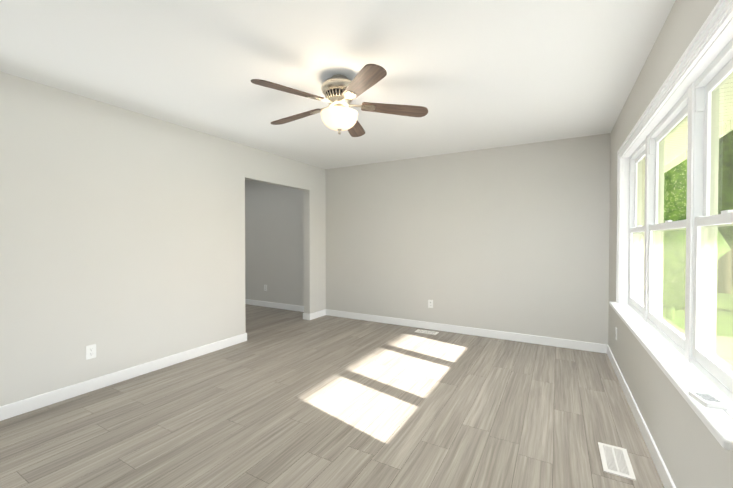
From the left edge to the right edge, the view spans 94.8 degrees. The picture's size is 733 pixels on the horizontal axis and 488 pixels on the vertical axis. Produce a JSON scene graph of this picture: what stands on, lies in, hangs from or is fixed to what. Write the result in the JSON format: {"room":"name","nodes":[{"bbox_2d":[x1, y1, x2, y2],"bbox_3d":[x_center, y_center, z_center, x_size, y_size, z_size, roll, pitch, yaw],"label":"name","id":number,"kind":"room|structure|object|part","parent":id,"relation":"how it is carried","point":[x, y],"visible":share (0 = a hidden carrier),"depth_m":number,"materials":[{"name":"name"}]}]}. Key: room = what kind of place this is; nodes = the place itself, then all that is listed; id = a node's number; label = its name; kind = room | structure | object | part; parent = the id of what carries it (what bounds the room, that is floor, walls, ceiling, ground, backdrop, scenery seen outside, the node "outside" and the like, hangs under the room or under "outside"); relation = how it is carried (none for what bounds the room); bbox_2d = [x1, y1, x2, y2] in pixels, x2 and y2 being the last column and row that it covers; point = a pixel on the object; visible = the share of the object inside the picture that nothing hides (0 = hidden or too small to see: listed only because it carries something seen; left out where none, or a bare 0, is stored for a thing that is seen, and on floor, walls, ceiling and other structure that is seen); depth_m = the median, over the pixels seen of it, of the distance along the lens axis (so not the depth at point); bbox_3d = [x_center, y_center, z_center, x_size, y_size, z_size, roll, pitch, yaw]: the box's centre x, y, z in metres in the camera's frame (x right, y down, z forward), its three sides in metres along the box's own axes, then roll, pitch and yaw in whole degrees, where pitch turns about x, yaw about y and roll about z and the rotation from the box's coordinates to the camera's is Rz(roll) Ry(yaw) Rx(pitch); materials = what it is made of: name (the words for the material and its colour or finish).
{"room":"empty living room","nodes":[
{"label":"empty living room","id":0,"kind":"room"},
{"bbox_2d":[0,71,325,405],"bbox_3d":[-1.991,0.001,3.471,0.120,2.440,5.070,0,1,30],"label":"wall","id":1,"kind":"structure","parent":0,"point":[122,238],"depth_m":2.96,"materials":[{"name":"beige paint"}]},
{"bbox_2d":[86,344,95,359],"bbox_3d":[-2.299,0.900,2.813,0.008,0.114,0.070,0,1,30],"label":"outlet","id":2,"kind":"object","parent":1,"relation":"attached to","point":[90,351],"visible":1,"depth_m":2.81,"materials":[{"name":"white plastic"}]},
{"bbox_2d":[0,333,246,420],"bbox_3d":[-2.335,1.181,2.747,0.022,0.100,3.384,0,1,30],"label":"baseboard","id":3,"kind":"structure","parent":1,"relation":"attached to","point":[10,410],"depth_m":2.90,"materials":[{"name":"white paint"}]},
{"bbox_2d":[300,311,307,318],"bbox_3d":[-0.910,1.144,5.524,0.014,0.100,0.400,0,1,30],"label":"baseboard","id":4,"kind":"structure","parent":1,"relation":"attached to","point":[305,315],"depth_m":5.32,"materials":[{"name":"white paint"}]},
{"bbox_2d":[308,310,323,319],"bbox_3d":[-0.794,1.145,5.457,0.014,0.100,0.400,0,1,30],"label":"baseboard","id":5,"kind":"structure","parent":1,"relation":"attached to","point":[317,314],"depth_m":5.40,"materials":[{"name":"white paint"}]},
{"bbox_2d":[0,304,663,487],"bbox_3d":[-1.787,1.283,3.372,7.750,0.120,5.410,0,1,30],"label":"floor","id":6,"kind":"structure","parent":0,"point":[281,398],"depth_m":2.36,"materials":[{"name":"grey wood"}]},
{"bbox_2d":[414,329,438,334],"bbox_3d":[0.819,1.203,4.598,0.300,0.006,0.140,0,1,30],"label":"floor vent","id":7,"kind":"object","parent":6,"relation":"in","point":[426,332],"visible":1,"depth_m":4.59,"materials":[{"name":"white metal"}]},
{"bbox_2d":[598,442,635,480],"bbox_3d":[1.429,1.239,1.933,0.140,0.006,0.300,0,1,30],"label":"floor vent","id":8,"kind":"object","parent":6,"relation":"in","point":[615,460],"depth_m":1.92,"materials":[{"name":"white metal"}]},
{"bbox_2d":[0,0,675,168],"bbox_3d":[-1.787,-1.277,3.338,7.750,0.120,5.410,0,1,30],"label":"ceiling","id":9,"kind":"structure","parent":0,"point":[470,75],"depth_m":2.23,"materials":[{"name":"white paint"}]},
{"bbox_2d":[251,64,427,136],"bbox_3d":[-0.246,-1.003,2.482,1.209,0.406,1.264,0,1,30],"label":"fan","id":10,"kind":"object","parent":9,"relation":"hanging from","point":[340,92],"visible":1,"depth_m":2.37,"materials":[{"name":"brown wood"}]},
{"bbox_3d":[-0.467,-0.997,2.208,0.592,0.034,0.132,-5,4,-42],"label":"blade","id":11,"kind":"part","parent":10,"relation":"part of","materials":[{"name":"brown wood"}]},
{"bbox_3d":[-0.515,-1.002,2.635,0.592,0.034,0.132,-3,-1,30],"label":"blade","id":12,"kind":"part","parent":10,"relation":"part of","materials":[{"name":"brown wood"}]},
{"bbox_3d":[-0.197,-0.894,2.456,0.274,0.118,0.274,0,1,30],"label":"lamp shade","id":13,"kind":"part","parent":10,"relation":"part of","materials":[{"name":"white glass"}]},
{"bbox_3d":[-0.123,-1.005,2.812,0.132,0.034,0.592,0,-2,12],"label":"blade","id":14,"kind":"part","parent":10,"relation":"part of","materials":[{"name":"brown wood"}]},
{"bbox_3d":[-0.046,-0.996,2.121,0.132,0.034,0.592,0,4,-24],"label":"blade","id":15,"kind":"part","parent":10,"relation":"part of","materials":[{"name":"brown wood"}]},
{"bbox_3d":[0.166,-1.001,2.495,0.592,0.034,0.132,3,0,-6],"label":"blade","id":16,"kind":"part","parent":10,"relation":"part of","materials":[{"name":"brown wood"}]},
{"bbox_2d":[245,133,609,344],"bbox_3d":[-0.492,-0.028,5.632,7.750,2.440,0.170,0,1,30],"label":"wall","id":17,"kind":"structure","parent":0,"point":[514,239],"depth_m":4.52,"materials":[{"name":"beige paint"}]},
{"bbox_2d":[245,299,303,310],"bbox_3d":[-2.264,1.130,6.548,3.380,0.100,0.018,0,1,30],"label":"baseboard","id":18,"kind":"structure","parent":17,"relation":"attached to","point":[247,301],"depth_m":6.21,"materials":[{"name":"white paint"}]},
{"bbox_2d":[428,300,432,307],"bbox_3d":[0.903,0.844,4.748,0.070,0.114,0.008,0,1,30],"label":"outlet","id":19,"kind":"object","parent":17,"relation":"attached to","point":[430,303],"visible":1,"depth_m":4.75,"materials":[{"name":"white plastic"}]},
{"bbox_2d":[324,309,603,352],"bbox_3d":[0.983,1.155,4.701,3.850,0.100,0.018,0,1,30],"label":"baseboard","id":20,"kind":"structure","parent":17,"relation":"attached to","point":[564,343],"depth_m":4.42,"materials":[{"name":"white paint"}]},
{"bbox_2d":[608,0,732,487],"bbox_3d":[1.507,0.028,1.481,0.170,2.440,5.410,0,1,30],"label":"wall","id":21,"kind":"structure","parent":0,"point":[694,453],"depth_m":1.80,"materials":[{"name":"beige paint"}]},
{"bbox_2d":[604,344,675,487],"bbox_3d":[1.425,1.197,1.544,0.018,0.100,5.070,0,1,30],"label":"baseboard","id":22,"kind":"structure","parent":21,"relation":"attached to","point":[662,470],"depth_m":2.13,"materials":[{"name":"white paint"}]},
{"bbox_2d":[609,0,732,450],"bbox_3d":[1.740,-0.128,2.000,0.209,1.414,2.507,0,1,30],"label":"window","id":23,"kind":"structure","parent":21,"relation":"in","point":[674,273],"depth_m":1.57,"materials":[{"name":"white paint"}]},
{"bbox_3d":[1.705,0.565,2.029,0.129,0.028,2.507,0,1,30],"label":"sill","id":24,"kind":"part","parent":23,"relation":"part of","materials":[{"name":"white paint"}]},
{"bbox_2d":[688,390,727,409],"bbox_3d":[1.211,0.552,1.197,0.062,0.018,0.105,0,1,18],"label":"remote control","id":25,"kind":"object","parent":23,"relation":"on","point":[707,399],"visible":1,"depth_m":1.18,"materials":[{"name":"white plastic"}]}
]}

